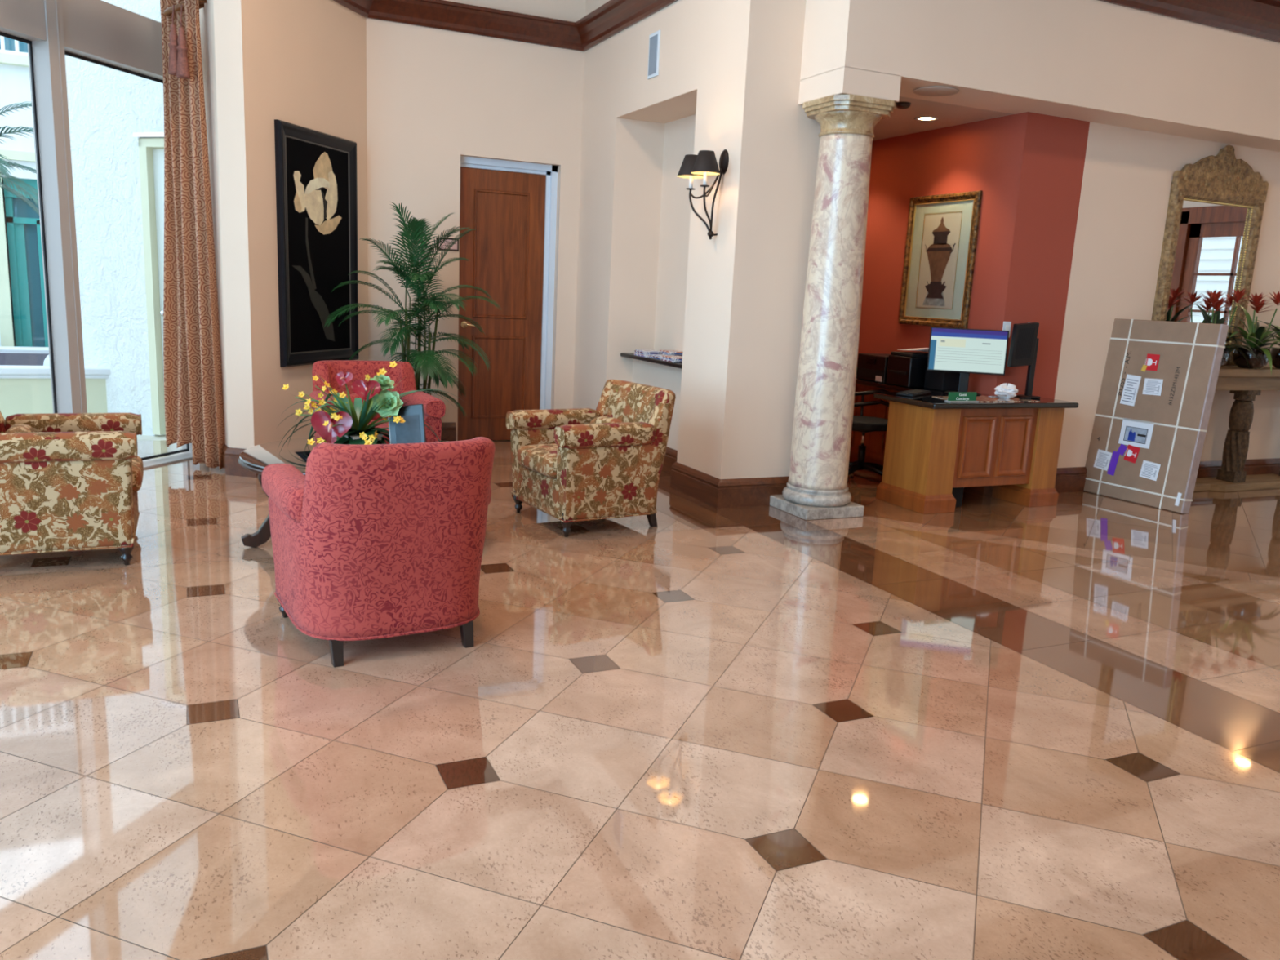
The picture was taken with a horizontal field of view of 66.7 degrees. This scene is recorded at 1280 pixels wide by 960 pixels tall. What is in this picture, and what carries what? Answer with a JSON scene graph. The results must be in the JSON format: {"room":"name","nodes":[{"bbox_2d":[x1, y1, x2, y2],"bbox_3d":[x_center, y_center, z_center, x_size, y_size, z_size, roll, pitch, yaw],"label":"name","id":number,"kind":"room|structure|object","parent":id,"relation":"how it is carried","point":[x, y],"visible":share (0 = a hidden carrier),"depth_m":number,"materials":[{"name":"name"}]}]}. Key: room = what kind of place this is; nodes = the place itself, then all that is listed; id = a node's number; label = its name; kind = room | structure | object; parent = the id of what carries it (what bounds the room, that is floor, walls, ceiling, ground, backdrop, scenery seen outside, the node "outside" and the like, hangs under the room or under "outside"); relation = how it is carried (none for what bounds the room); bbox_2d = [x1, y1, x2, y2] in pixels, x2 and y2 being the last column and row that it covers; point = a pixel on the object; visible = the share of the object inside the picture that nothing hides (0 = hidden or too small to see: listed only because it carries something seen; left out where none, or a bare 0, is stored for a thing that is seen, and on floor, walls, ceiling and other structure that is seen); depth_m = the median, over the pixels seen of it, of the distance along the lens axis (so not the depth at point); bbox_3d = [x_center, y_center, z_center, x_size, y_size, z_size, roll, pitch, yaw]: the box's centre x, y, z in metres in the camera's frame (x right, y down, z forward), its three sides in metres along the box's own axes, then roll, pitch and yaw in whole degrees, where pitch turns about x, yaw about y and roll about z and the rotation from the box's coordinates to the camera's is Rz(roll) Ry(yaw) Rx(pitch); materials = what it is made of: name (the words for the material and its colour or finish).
{"room":"lobby","nodes":[
{"label":"lobby","id":0,"kind":"room"},
{"bbox_2d":[65,0,164,435],"bbox_3d":[-3.915,-3.327,8.156,2.700,6.050,0.300,6,12,18],"label":"wall","id":1,"kind":"structure","parent":0,"point":[106,105],"depth_m":8.42,"materials":[{"name":"white paint"}]},
{"bbox_2d":[133,132,165,435],"bbox_3d":[-3.823,-1.618,8.305,0.940,2.550,0.170,6,12,18],"label":"door","id":2,"kind":"structure","parent":1,"relation":"in","point":[151,144],"depth_m":8.35,"materials":[{"name":"beige paint"}]},
{"bbox_2d":[199,0,368,448],"bbox_3d":[-2.878,-2.666,7.498,0.884,5.000,1.746,6,11,14],"label":"wall","id":3,"kind":"structure","parent":0,"point":[302,63],"depth_m":6.93,"materials":[{"name":"beige paint"}]},
{"bbox_2d":[0,0,192,469],"bbox_3d":[-4.207,-2.136,4.585,0.220,5.050,6.099,6,11,14],"label":"window","id":4,"kind":"structure","parent":3,"relation":"in","point":[99,32],"depth_m":6.31,"materials":[{"name":"grey paint"}]},
{"bbox_2d":[160,0,225,470],"bbox_3d":[-3.371,-2.333,6.533,0.450,4.632,1.077,12,14,40],"label":"curtain","id":5,"kind":"object","parent":3,"relation":"hanging from","point":[193,402],"visible":0.98,"depth_m":6.94,"materials":[{"name":"orange fabric"}]},
{"bbox_2d":[274,119,358,367],"bbox_3d":[-2.472,-1.781,7.532,0.047,1.746,1.030,6,11,14],"label":"framed painting","id":6,"kind":"object","parent":3,"relation":"attached to","point":[316,171],"visible":0.99,"depth_m":7.46,"materials":[{"name":"black fabric"}]},
{"bbox_2d":[217,422,456,477],"bbox_3d":[-2.594,-0.320,8.090,0.845,0.200,2.249,9,13,29],"label":"baseboard","id":7,"kind":"structure","parent":3,"relation":"attached to","point":[230,455],"depth_m":7.04,"materials":[{"name":"brown wood"}]},
{"bbox_2d":[365,0,586,440],"bbox_3d":[-1.529,-2.817,8.626,2.190,5.010,0.400,-2,12,-25],"label":"wall","id":8,"kind":"structure","parent":0,"point":[436,97],"depth_m":8.39,"materials":[{"name":"beige paint"}]},
{"bbox_2d":[435,236,458,251],"bbox_3d":[-1.677,-2.057,8.489,0.200,0.110,0.014,-2,12,-25],"label":"door sign","id":9,"kind":"object","parent":8,"relation":"attached to","point":[455,247],"visible":0.53,"depth_m":8.49,"materials":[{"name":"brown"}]},
{"bbox_2d":[333,0,678,51],"bbox_3d":[-1.508,-3.557,6.593,3.582,0.190,2.950,-2,12,-25],"label":"crown molding","id":10,"kind":"structure","parent":8,"relation":"attached to","point":[613,17],"depth_m":8.10,"materials":[{"name":"brown wood"}]},
{"bbox_2d":[457,155,557,440],"bbox_3d":[-1.238,-1.617,8.929,0.960,2.550,0.104,-2,12,-25],"label":"door","id":11,"kind":"structure","parent":8,"relation":"in","point":[511,206],"depth_m":8.92,"materials":[{"name":"brown wood"}]},
{"bbox_2d":[572,0,702,450],"bbox_3d":[0.161,-2.636,8.083,0.620,5.000,2.435,-2,12,-25],"label":"wall","id":12,"kind":"structure","parent":0,"point":[638,131],"depth_m":8.30,"materials":[{"name":"beige paint"}]},
{"bbox_2d":[620,352,682,368],"bbox_3d":[0.268,-0.965,7.935,0.324,0.034,1.434,-2,12,-25],"label":"shelf","id":13,"kind":"object","parent":12,"relation":"attached to","point":[630,355],"visible":0.27,"depth_m":7.93,"materials":[{"name":"black stone"}]},
{"bbox_2d":[661,359,682,362],"bbox_3d":[0.282,-0.947,7.728,0.150,0.009,0.210,-3,12,-27],"label":"magazine","id":14,"kind":"object","parent":13,"relation":"on","point":[661,359],"visible":0.43,"depth_m":7.64,"materials":[{"name":"paper"}]},
{"bbox_2d":[662,358,681,361],"bbox_3d":[0.289,-0.954,7.719,0.150,0.009,0.210,-3,12,-28],"label":"magazine","id":15,"kind":"object","parent":14,"relation":"on","point":[662,358],"visible":0.43,"depth_m":7.62,"materials":[{"name":"white paper"}]},
{"bbox_2d":[662,356,681,359],"bbox_3d":[0.292,-0.963,7.713,0.150,0.009,0.210,-1,12,-20],"label":"magazine","id":16,"kind":"object","parent":15,"relation":"on","point":[663,357],"visible":0.36,"depth_m":7.62,"materials":[{"name":"white paper"}]},
{"bbox_2d":[662,355,682,359],"bbox_3d":[0.288,-0.975,7.725,0.150,0.009,0.210,-2,12,-24],"label":"magazine","id":17,"kind":"object","parent":16,"relation":"on","point":[669,357],"visible":0.79,"depth_m":7.68,"materials":[{"name":"paper"}]},
{"bbox_3d":[0.068,-1.046,8.189,0.150,0.009,0.210,-3,13,-28],"label":"magazine","id":18,"kind":"object","parent":13,"relation":"on","visible":0},
{"bbox_3d":[0.064,-1.058,8.197,0.150,0.009,0.210,-3,12,-27],"label":"magazine","id":19,"kind":"object","parent":18,"relation":"on","visible":0},
{"bbox_2d":[635,351,661,355],"bbox_3d":[0.068,-1.068,8.199,0.150,0.009,0.210,-2,12,-23],"label":"magazine","id":20,"kind":"object","parent":19,"relation":"on","point":[635,352],"visible":0.57,"depth_m":8.11,"materials":[{"name":"paper"}]},
{"bbox_2d":[634,350,660,353],"bbox_3d":[0.062,-1.077,8.194,0.150,0.009,0.210,-2,12,-24],"label":"magazine","id":21,"kind":"object","parent":20,"relation":"on","point":[634,350],"visible":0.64,"depth_m":8.11,"materials":[{"name":"paper"}]},
{"bbox_2d":[635,349,661,352],"bbox_3d":[0.070,-1.085,8.186,0.150,0.009,0.210,-1,12,-21],"label":"magazine","id":22,"kind":"object","parent":21,"relation":"on","point":[640,350],"visible":1,"depth_m":8.13,"materials":[{"name":"white paper"}]},
{"bbox_2d":[647,30,660,79],"bbox_3d":[0.103,-3.228,7.388,0.018,0.320,0.180,-2,12,-25],"label":"wall grille","id":23,"kind":"object","parent":12,"relation":"attached to","point":[655,37],"visible":1,"depth_m":7.37,"materials":[{"name":"white metal"}]},
{"bbox_2d":[661,446,677,474],"bbox_3d":[-0.055,-0.262,8.410,0.286,0.200,2.276,-5,13,-35],"label":"baseboard","id":24,"kind":"structure","parent":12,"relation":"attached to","point":[671,455],"depth_m":7.93,"materials":[{"name":"brown wood"}]},
{"bbox_2d":[0,440,1279,959],"bbox_3d":[2.124,0.949,3.554,14.060,0.120,14.200,-2,12,-25],"label":"floor","id":25,"kind":"structure","parent":0,"point":[989,728],"depth_m":3.17,"materials":[{"name":"tile"}]},
{"bbox_2d":[0,411,143,564],"bbox_3d":[-2.973,-0.053,4.899,0.832,0.860,0.827,-3,12,-25],"label":"armchair","id":26,"kind":"object","parent":25,"relation":"on","point":[69,482],"visible":1,"depth_m":4.64,"materials":[{"name":"fabric"}]},
{"bbox_2d":[5,423,35,432],"bbox_3d":[-3.084,-0.161,4.823,0.139,0.220,0.400,-2,12,-25],"label":"lumbar pillow","id":27,"kind":"object","parent":26,"relation":"on","point":[18,428],"depth_m":4.77,"materials":[{"name":"fabric"}]},
{"bbox_2d":[131,456,143,493],"bbox_3d":[-2.869,-0.024,4.955,0.600,0.150,0.548,-2,12,-25],"label":"seat cushion","id":28,"kind":"object","parent":26,"relation":"on","point":[137,466],"depth_m":4.90,"materials":[{"name":"fabric"}]},
{"bbox_2d":[238,435,448,547],"bbox_3d":[-1.530,0.093,5.434,1.309,0.496,1.309,0,11,-12],"label":"coffee table","id":29,"kind":"object","parent":25,"relation":"on","point":[255,459],"visible":0.16,"depth_m":5.21,"materials":[{"name":"brown wood"}]},
{"bbox_2d":[279,360,462,453],"bbox_3d":[-1.504,-0.380,5.315,0.865,0.555,0.940,12,14,39],"label":"flower arrangement","id":30,"kind":"object","parent":29,"relation":"on","point":[349,425],"visible":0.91,"depth_m":5.11,"materials":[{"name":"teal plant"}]},
{"bbox_2d":[388,404,426,444],"bbox_3d":[-1.238,-0.245,5.177,0.235,0.321,0.093,3,11,3],"label":"book","id":31,"kind":"object","parent":29,"relation":"on","point":[412,430],"visible":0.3,"depth_m":5.17,"materials":[{"name":"blue paper"}]},
{"bbox_2d":[309,360,445,439],"bbox_3d":[-1.873,-0.374,6.815,0.827,0.860,0.851,-3,12,-26],"label":"armchair","id":32,"kind":"object","parent":25,"relation":"on","point":[434,408],"visible":0.21,"depth_m":6.90,"materials":[{"name":"red fabric"}]},
{"bbox_2d":[368,419,389,435],"bbox_3d":[-1.819,-0.316,6.712,0.548,0.150,0.600,-3,12,-26],"label":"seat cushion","id":33,"kind":"object","parent":32,"relation":"on","point":[384,425],"depth_m":6.63,"materials":[{"name":"red fabric"}]},
{"bbox_2d":[261,436,495,666],"bbox_3d":[-1.046,0.215,3.988,0.827,0.860,0.851,-4,13,-30],"label":"armchair","id":34,"kind":"object","parent":25,"relation":"on","point":[374,541],"visible":1,"depth_m":3.68,"materials":[{"name":"red fabric"}]},
{"bbox_2d":[323,201,501,416],"bbox_3d":[-1.820,-1.169,7.840,1.422,2.033,0.962,-2,12,-25],"label":"potted palm","id":35,"kind":"object","parent":25,"relation":"on","point":[415,228],"visible":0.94,"depth_m":7.79,"materials":[{"name":"green plant"}]},
{"bbox_2d":[506,379,675,537],"bbox_3d":[-0.307,-0.170,6.143,0.832,0.860,0.827,-4,13,-32],"label":"armchair","id":36,"kind":"object","parent":25,"relation":"on","point":[605,462],"visible":1,"depth_m":5.91,"materials":[{"name":"fabric"}]},
{"bbox_2d":[517,443,558,478],"bbox_3d":[-0.407,-0.128,6.089,0.600,0.150,0.548,-4,13,-32],"label":"seat cushion","id":37,"kind":"object","parent":36,"relation":"on","point":[539,460],"depth_m":5.94,"materials":[{"name":"fabric"}]},
{"bbox_2d":[590,416,623,423],"bbox_3d":[-0.193,-0.290,6.189,0.139,0.220,0.400,-4,13,-32],"label":"seat cushion","id":38,"kind":"object","parent":36,"relation":"on","point":[601,420],"depth_m":6.14,"materials":[{"name":"fabric"}]},
{"bbox_2d":[676,0,820,479],"bbox_3d":[0.959,-2.344,6.773,0.960,5.000,0.670,-2,12,-25],"label":"wall pier","id":39,"kind":"object","parent":25,"relation":"on","point":[746,283],"visible":0.56,"depth_m":6.58,"materials":[{"name":"beige paint"}]},
{"bbox_2d":[677,149,728,239],"bbox_3d":[0.416,-1.915,6.501,0.287,0.589,0.432,-2,12,-25],"label":"wall sconce","id":40,"kind":"object","parent":39,"relation":"attached to","point":[702,165],"visible":1,"depth_m":6.48,"materials":[{"name":"black metal"}]},
{"bbox_2d":[670,462,789,508],"bbox_3d":[0.811,0.011,7.214,0.940,0.200,0.730,-2,12,-25],"label":"baseboard","id":41,"kind":"object","parent":39,"relation":"attached to","point":[717,493],"visible":0.65,"depth_m":6.84,"materials":[{"name":"brown wood"}]},
{"bbox_2d":[769,93,896,519],"bbox_3d":[1.286,-1.107,6.530,0.484,2.698,0.484,-2,12,-25],"label":"marble column","id":42,"kind":"structure","parent":25,"relation":"on","point":[816,488],"depth_m":6.38,"materials":[{"name":"beige stone"}]},
{"bbox_2d":[847,389,889,481],"bbox_3d":[1.845,-0.369,8.008,0.584,0.735,0.581,-8,15,-44],"label":"office chair","id":43,"kind":"object","parent":25,"relation":"on","point":[864,424],"visible":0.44,"depth_m":8.02,"materials":[{"name":"black plastic"}]},
{"bbox_2d":[951,487,964,506],"bbox_3d":[2.260,0.039,7.175,0.176,0.295,0.216,-2,12,-25],"label":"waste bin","id":44,"kind":"object","parent":25,"relation":"on","point":[957,492],"visible":0.06,"depth_m":7.11,"materials":[{"name":"black plastic"}]},
{"bbox_2d":[848,378,1078,514],"bbox_3d":[2.044,-0.426,8.221,1.370,0.787,2.760,-2,12,-25],"label":"desk","id":45,"kind":"object","parent":25,"relation":"on","point":[930,446],"visible":0.68,"depth_m":7.06,"materials":[{"name":"brown wood"}]},
{"bbox_2d":[856,353,891,383],"bbox_3d":[2.094,-0.953,8.299,0.334,0.220,0.380,-2,12,-25],"label":"printer","id":46,"kind":"object","parent":45,"relation":"on","point":[870,366],"visible":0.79,"depth_m":8.21,"materials":[{"name":"black plastic"}]},
{"bbox_2d":[857,367,883,378],"bbox_3d":[1.947,-0.903,8.242,0.007,0.070,0.340,-2,12,-25],"label":"paper tray","id":47,"kind":"object","parent":46,"relation":"on","point":[862,372],"depth_m":8.23,"materials":[{"name":"black plastic"}]},
{"bbox_2d":[885,351,928,387],"bbox_3d":[2.246,-0.905,7.964,0.360,0.268,0.290,-2,12,-25],"label":"printer","id":48,"kind":"object","parent":45,"relation":"on","point":[904,369],"visible":0.74,"depth_m":7.83,"materials":[{"name":"black plastic"}]},
{"bbox_2d":[897,347,928,351],"bbox_3d":[2.286,-1.058,7.861,0.241,0.061,0.343,-2,12,-25],"label":"loose papers","id":49,"kind":"object","parent":48,"relation":"on","point":[922,349],"visible":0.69,"depth_m":7.80,"materials":[{"name":"white paper"}]},
{"bbox_2d":[895,389,931,396],"bbox_3d":[2.038,-0.648,7.237,0.130,0.022,0.400,10,13,34],"label":"keyboard","id":50,"kind":"object","parent":45,"relation":"on","point":[913,393],"visible":1,"depth_m":7.15,"materials":[{"name":"black plastic"}]},
{"bbox_2d":[924,368,959,391],"bbox_3d":[2.423,-0.802,7.766,0.200,0.158,0.220,-2,12,-25],"label":"box","id":51,"kind":"object","parent":45,"relation":"on","point":[938,380],"visible":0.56,"depth_m":7.68,"materials":[{"name":"black plastic"}]},
{"bbox_2d":[944,391,978,402],"bbox_3d":[2.271,-0.586,6.854,0.256,0.066,0.060,-2,12,-25],"label":"sign","id":52,"kind":"object","parent":45,"relation":"on","point":[953,397],"visible":1,"depth_m":6.84,"materials":[{"name":"green"}]},
{"bbox_2d":[926,326,1008,395],"bbox_3d":[2.478,-0.899,7.392,0.564,0.495,0.202,5,11,13],"label":"computer monitor","id":53,"kind":"object","parent":45,"relation":"on","point":[964,351],"visible":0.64,"depth_m":7.36,"materials":[{"name":"black plastic"}]},
{"bbox_2d":[931,395,1040,401],"bbox_3d":[2.539,-0.595,7.133,0.740,0.004,0.320,-2,12,-25],"label":"desk mat","id":54,"kind":"object","parent":45,"relation":"on","point":[980,398],"visible":0.71,"depth_m":7.12,"materials":[{"name":"red"}]},
{"bbox_2d":[994,383,1017,398],"bbox_3d":[2.717,-0.658,7.209,0.191,0.117,0.142,-2,12,-25],"label":"crumpled tissue","id":55,"kind":"object","parent":54,"relation":"on","point":[1003,390],"visible":1,"depth_m":7.18,"materials":[{"name":"white paper"}]},
{"bbox_2d":[1007,322,1040,398],"bbox_3d":[2.873,-0.902,7.311,0.323,0.569,0.142,-2,12,-25],"label":"computer monitor","id":56,"kind":"object","parent":45,"relation":"on","point":[1023,351],"visible":0.97,"depth_m":7.24,"materials":[{"name":"black plastic"}]},
{"bbox_2d":[1083,318,1228,513],"bbox_3d":[3.962,-0.524,7.564,0.216,1.416,0.903,-3,12,-28],"label":"package","id":57,"kind":"object","parent":25,"relation":"on","point":[1160,378],"visible":1,"depth_m":7.48,"materials":[{"name":"beige cardboard"}]},
{"bbox_2d":[1096,452,1109,467],"bbox_3d":[3.733,-0.159,7.855,0.011,0.119,0.108,-3,12,-27],"label":"print","id":58,"kind":"object","parent":57,"relation":"attached to","point":[1102,458],"depth_m":7.85,"materials":[{"name":"grey paper"}]},
{"bbox_2d":[1121,378,1138,402],"bbox_3d":[3.862,-0.703,7.665,0.016,0.180,0.108,-3,12,-28],"label":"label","id":59,"kind":"object","parent":57,"relation":"attached to","point":[1130,387],"depth_m":7.66,"materials":[{"name":"white paper"}]},
{"bbox_2d":[1124,426,1147,443],"bbox_3d":[3.877,-0.352,7.609,0.010,0.106,0.180,-3,12,-28],"label":"photo","id":60,"kind":"object","parent":57,"relation":"attached to","point":[1131,434],"depth_m":7.61},
{"bbox_2d":[1141,462,1157,477],"bbox_3d":[3.927,-0.071,7.498,0.009,0.102,0.119,-3,12,-28],"label":"print","id":61,"kind":"object","parent":57,"relation":"attached to","point":[1148,469],"depth_m":7.50,"materials":[{"name":"grey paper"}]},
{"bbox_2d":[1146,380,1160,393],"bbox_3d":[3.953,-0.715,7.502,0.009,0.096,0.120,-3,12,-28],"label":"label","id":62,"kind":"object","parent":57,"relation":"attached to","point":[1152,386],"depth_m":7.50,"materials":[{"name":"white paper"}]},
{"bbox_2d":[1193,365,1279,492],"bbox_3d":[5.112,-0.448,8.402,2.300,1.045,0.330,-2,12,-25],"label":"console table","id":63,"kind":"object","parent":25,"relation":"on","point":[1245,384],"visible":0.48,"depth_m":8.34,"materials":[{"name":"brown wood"}]},
{"bbox_2d":[1220,346,1230,367],"bbox_3d":[4.689,-1.012,7.999,0.276,0.174,0.276,-2,12,-25],"label":"planter","id":64,"kind":"object","parent":63,"relation":"on","point":[1226,353],"depth_m":7.88,"materials":[{"name":"brown glass"}]},
{"bbox_2d":[1195,288,1266,369],"bbox_3d":[4.776,-1.229,7.910,0.675,0.664,0.793,12,14,40],"label":"bromeliad","id":65,"kind":"object","parent":63,"relation":"on","point":[1216,304],"visible":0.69,"depth_m":7.90,"materials":[{"name":"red plant"}]},
{"bbox_2d":[1201,289,1230,305],"bbox_3d":[4.648,-1.473,7.843,0.219,0.125,0.247,7,12,21],"label":"flower","id":66,"kind":"object","parent":65,"relation":"on","point":[1215,296],"depth_m":7.82,"materials":[{"name":"red plant"}]},
{"bbox_2d":[1204,296,1232,311],"bbox_3d":[4.741,-1.442,7.961,0.219,0.125,0.247,7,12,21],"label":"flower","id":67,"kind":"object","parent":65,"relation":"on","point":[1215,305],"depth_m":7.90,"materials":[{"name":"red plant"}]},
{"bbox_2d":[1226,288,1251,303],"bbox_3d":[4.894,-1.504,7.938,0.219,0.125,0.247,7,12,21],"label":"flower","id":68,"kind":"object","parent":65,"relation":"on","point":[1238,295],"depth_m":7.91,"materials":[{"name":"red plant"}]},
{"bbox_2d":[1193,473,1279,492],"bbox_3d":[5.044,0.036,8.475,1.900,0.062,0.330,-2,12,-25],"label":"shelf","id":69,"kind":"object","parent":63,"relation":"attached to","point":[1270,481],"depth_m":8.42,"materials":[{"name":"brown wood"}]},
{"bbox_2d":[1232,347,1270,368],"bbox_3d":[5.148,-1.029,8.198,0.276,0.174,0.276,-2,12,-25],"label":"planter","id":70,"kind":"object","parent":63,"relation":"on","point":[1238,359],"depth_m":8.10,"materials":[{"name":"brown glass"}]},
{"bbox_2d":[1227,291,1279,375],"bbox_3d":[5.193,-1.227,8.074,0.806,0.691,0.660,-2,12,-25],"label":"bromeliad","id":71,"kind":"object","parent":63,"relation":"on","point":[1253,329],"visible":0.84,"depth_m":8.11,"materials":[{"name":"green plant"}]},
{"bbox_2d":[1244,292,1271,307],"bbox_3d":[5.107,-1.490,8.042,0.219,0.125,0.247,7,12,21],"label":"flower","id":72,"kind":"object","parent":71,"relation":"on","point":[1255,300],"depth_m":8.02,"materials":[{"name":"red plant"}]},
{"bbox_2d":[1245,298,1275,313],"bbox_3d":[5.199,-1.459,8.159,0.219,0.125,0.247,7,12,21],"label":"flower","id":73,"kind":"object","parent":71,"relation":"on","point":[1257,305],"depth_m":8.10,"materials":[{"name":"red plant"}]},
{"bbox_2d":[1266,291,1279,305],"bbox_3d":[5.353,-1.521,8.136,0.219,0.125,0.247,7,12,21],"label":"flower","id":74,"kind":"object","parent":71,"relation":"on","point":[1277,296],"depth_m":8.11,"materials":[{"name":"red plant"}]},
{"bbox_2d":[1252,319,1279,368],"bbox_3d":[5.613,-1.269,8.290,0.723,0.653,0.705,3,11,1],"label":"bromeliad","id":75,"kind":"object","parent":63,"relation":"on","point":[1275,353],"visible":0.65,"depth_m":8.37,"materials":[{"name":"green plant"}]},
{"bbox_2d":[1270,347,1279,368],"bbox_3d":[5.599,-1.050,8.414,0.276,0.174,0.276,-2,12,-25],"label":"planter","id":76,"kind":"object","parent":63,"relation":"on","point":[1275,353],"depth_m":8.38,"materials":[{"name":"brown glass"}]},
{"bbox_2d":[872,96,1012,140],"bbox_3d":[3.816,-3.051,8.871,6.270,0.149,2.400,-2,12,-25],"label":"ceiling","id":77,"kind":"structure","parent":0,"point":[901,122],"depth_m":7.40,"materials":[{"name":"paint"}]},
{"bbox_2d":[895,102,911,109],"bbox_3d":[1.882,-2.678,6.961,0.110,0.032,0.110,-2,12,-25],"label":"smoke detector","id":78,"kind":"object","parent":77,"relation":"attached to","point":[902,105],"visible":0.96,"depth_m":6.93,"materials":[{"name":"brown plastic"}]},
{"bbox_2d":[914,116,937,121],"bbox_3d":[2.200,-2.775,7.476,0.176,0.009,0.176,-2,12,-25],"label":"recessed light","id":79,"kind":"object","parent":77,"relation":"in","point":[918,118],"visible":1,"depth_m":7.49,"materials":[{"name":"white paint"}]},
{"bbox_2d":[857,111,1089,399],"bbox_3d":[1.798,-1.495,8.224,2.205,2.860,2.480,-2,12,-25],"label":"wall","id":80,"kind":"structure","parent":0,"point":[1028,167],"depth_m":7.48,"materials":[{"name":"paint"}]},
{"bbox_2d":[897,190,982,328],"bbox_3d":[2.425,-1.786,7.930,0.036,1.050,0.810,-2,12,-25],"label":"framed print","id":81,"kind":"object","parent":80,"relation":"attached to","point":[942,229],"visible":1,"depth_m":7.91,"materials":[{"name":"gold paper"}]},
{"bbox_2d":[1002,321,1011,337],"bbox_3d":[2.772,-1.137,7.356,0.076,0.120,0.008,-2,12,-25],"label":"switch plate","id":82,"kind":"object","parent":80,"relation":"attached to","point":[1006,325],"visible":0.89,"depth_m":7.35,"materials":[{"name":"white paint"}]},
{"bbox_2d":[798,0,1279,151],"bbox_3d":[4.209,-2.969,7.500,6.700,0.850,0.485,-2,12,-25],"label":"wall header","id":83,"kind":"structure","parent":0,"point":[1097,61],"depth_m":6.64,"materials":[{"name":"beige paint"}]},
{"bbox_2d":[912,85,959,96],"bbox_3d":[1.972,-2.591,6.482,0.300,0.009,0.300,-2,12,-25],"label":"ceiling speaker","id":84,"kind":"object","parent":83,"relation":"attached to","point":[934,91],"visible":1,"depth_m":6.47,"materials":[{"name":"paint"}]},
{"bbox_2d":[1098,0,1279,42],"bbox_3d":[4.207,-3.498,7.323,6.810,0.265,0.595,-2,12,-25],"label":"trim","id":85,"kind":"structure","parent":83,"relation":"on","point":[1260,19],"depth_m":7.09,"materials":[{"name":"brown wood"}]},
{"bbox_2d":[1054,121,1279,467],"bbox_3d":[5.141,-1.414,8.617,4.195,2.860,0.380,-2,12,-25],"label":"wall","id":86,"kind":"structure","parent":0,"point":[1127,176],"depth_m":7.76,"materials":[{"name":"beige paint"}]},
{"bbox_2d":[964,457,1279,497],"bbox_3d":[4.350,-0.276,9.546,4.750,0.200,2.310,-2,12,-25],"label":"baseboard","id":87,"kind":"structure","parent":86,"relation":"attached to","point":[1073,479],"depth_m":7.98,"materials":[{"name":"brown wood"}]},
{"bbox_2d":[1151,145,1268,365],"bbox_3d":[4.743,-1.850,8.083,1.129,1.782,0.072,-2,12,-25],"label":"wall mirror","id":88,"kind":"object","parent":86,"relation":"attached to","point":[1216,203],"visible":0.91,"depth_m":8.05,"materials":[{"name":"gold metal"}]},
{"bbox_2d":[1165,200,1249,345],"bbox_3d":[4.724,-1.707,8.137,0.860,1.300,0.008,-2,12,-25],"label":"mirror glass","id":89,"kind":"object","parent":88,"relation":"attached to","point":[1212,248],"depth_m":8.11,"materials":[{"name":"silver mirror"}]},
{"label":"outside","id":90,"kind":"structure","parent":0,"visible":0},
{"bbox_2d":[137,434,165,440],"bbox_3d":[-9.912,-0.094,6.045,19.000,0.100,29.000,-2,12,-25],"label":"patio","id":91,"kind":"structure","parent":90,"point":[140,437],"depth_m":8.56,"materials":[{"name":"stone"}]},
{"bbox_2d":[0,35,48,346],"bbox_3d":[-8.883,-4.870,12.392,9.500,7.100,3.520,-2,12,-25],"label":"neighbouring building","id":92,"kind":"structure","parent":91,"relation":"on","point":[23,314],"depth_m":11.71,"materials":[{"name":"white"}]},
{"bbox_2d":[0,346,48,353],"bbox_3d":[-7.402,-1.290,11.282,4.000,0.480,0.500,-2,12,-25],"label":"bench","id":93,"kind":"object","parent":91,"relation":"on","point":[3,349],"visible":0.12,"depth_m":11.19,"materials":[{"name":"white"}]},
{"bbox_2d":[0,353,53,418],"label":"wall","id":94,"kind":"structure","parent":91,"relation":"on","point":[25,385],"depth_m":8.49,"materials":[{"name":"beige paint"}]},
{"bbox_2d":[0,102,39,215],"bbox_3d":[-6.593,-2.389,9.322,1.782,2.817,1.676,7,12,23],"label":"palm","id":95,"kind":"object","parent":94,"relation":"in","point":[3,170],"visible":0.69,"depth_m":9.32,"materials":[{"name":"plant"}]},
{"bbox_2d":[43,355,49,365],"bbox_3d":[-5.638,-1.137,9.719,0.560,0.385,0.840,-2,12,-25],"label":"boulder","id":96,"kind":"object","parent":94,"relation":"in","point":[46,362],"visible":0.04,"depth_m":9.45,"materials":[{"name":"white"}]},
{"bbox_2d":[84,365,110,413],"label":"planter","id":97,"kind":"object","parent":91,"relation":"on","point":[95,377],"depth_m":8.71,"materials":[{"name":"beige paint"}]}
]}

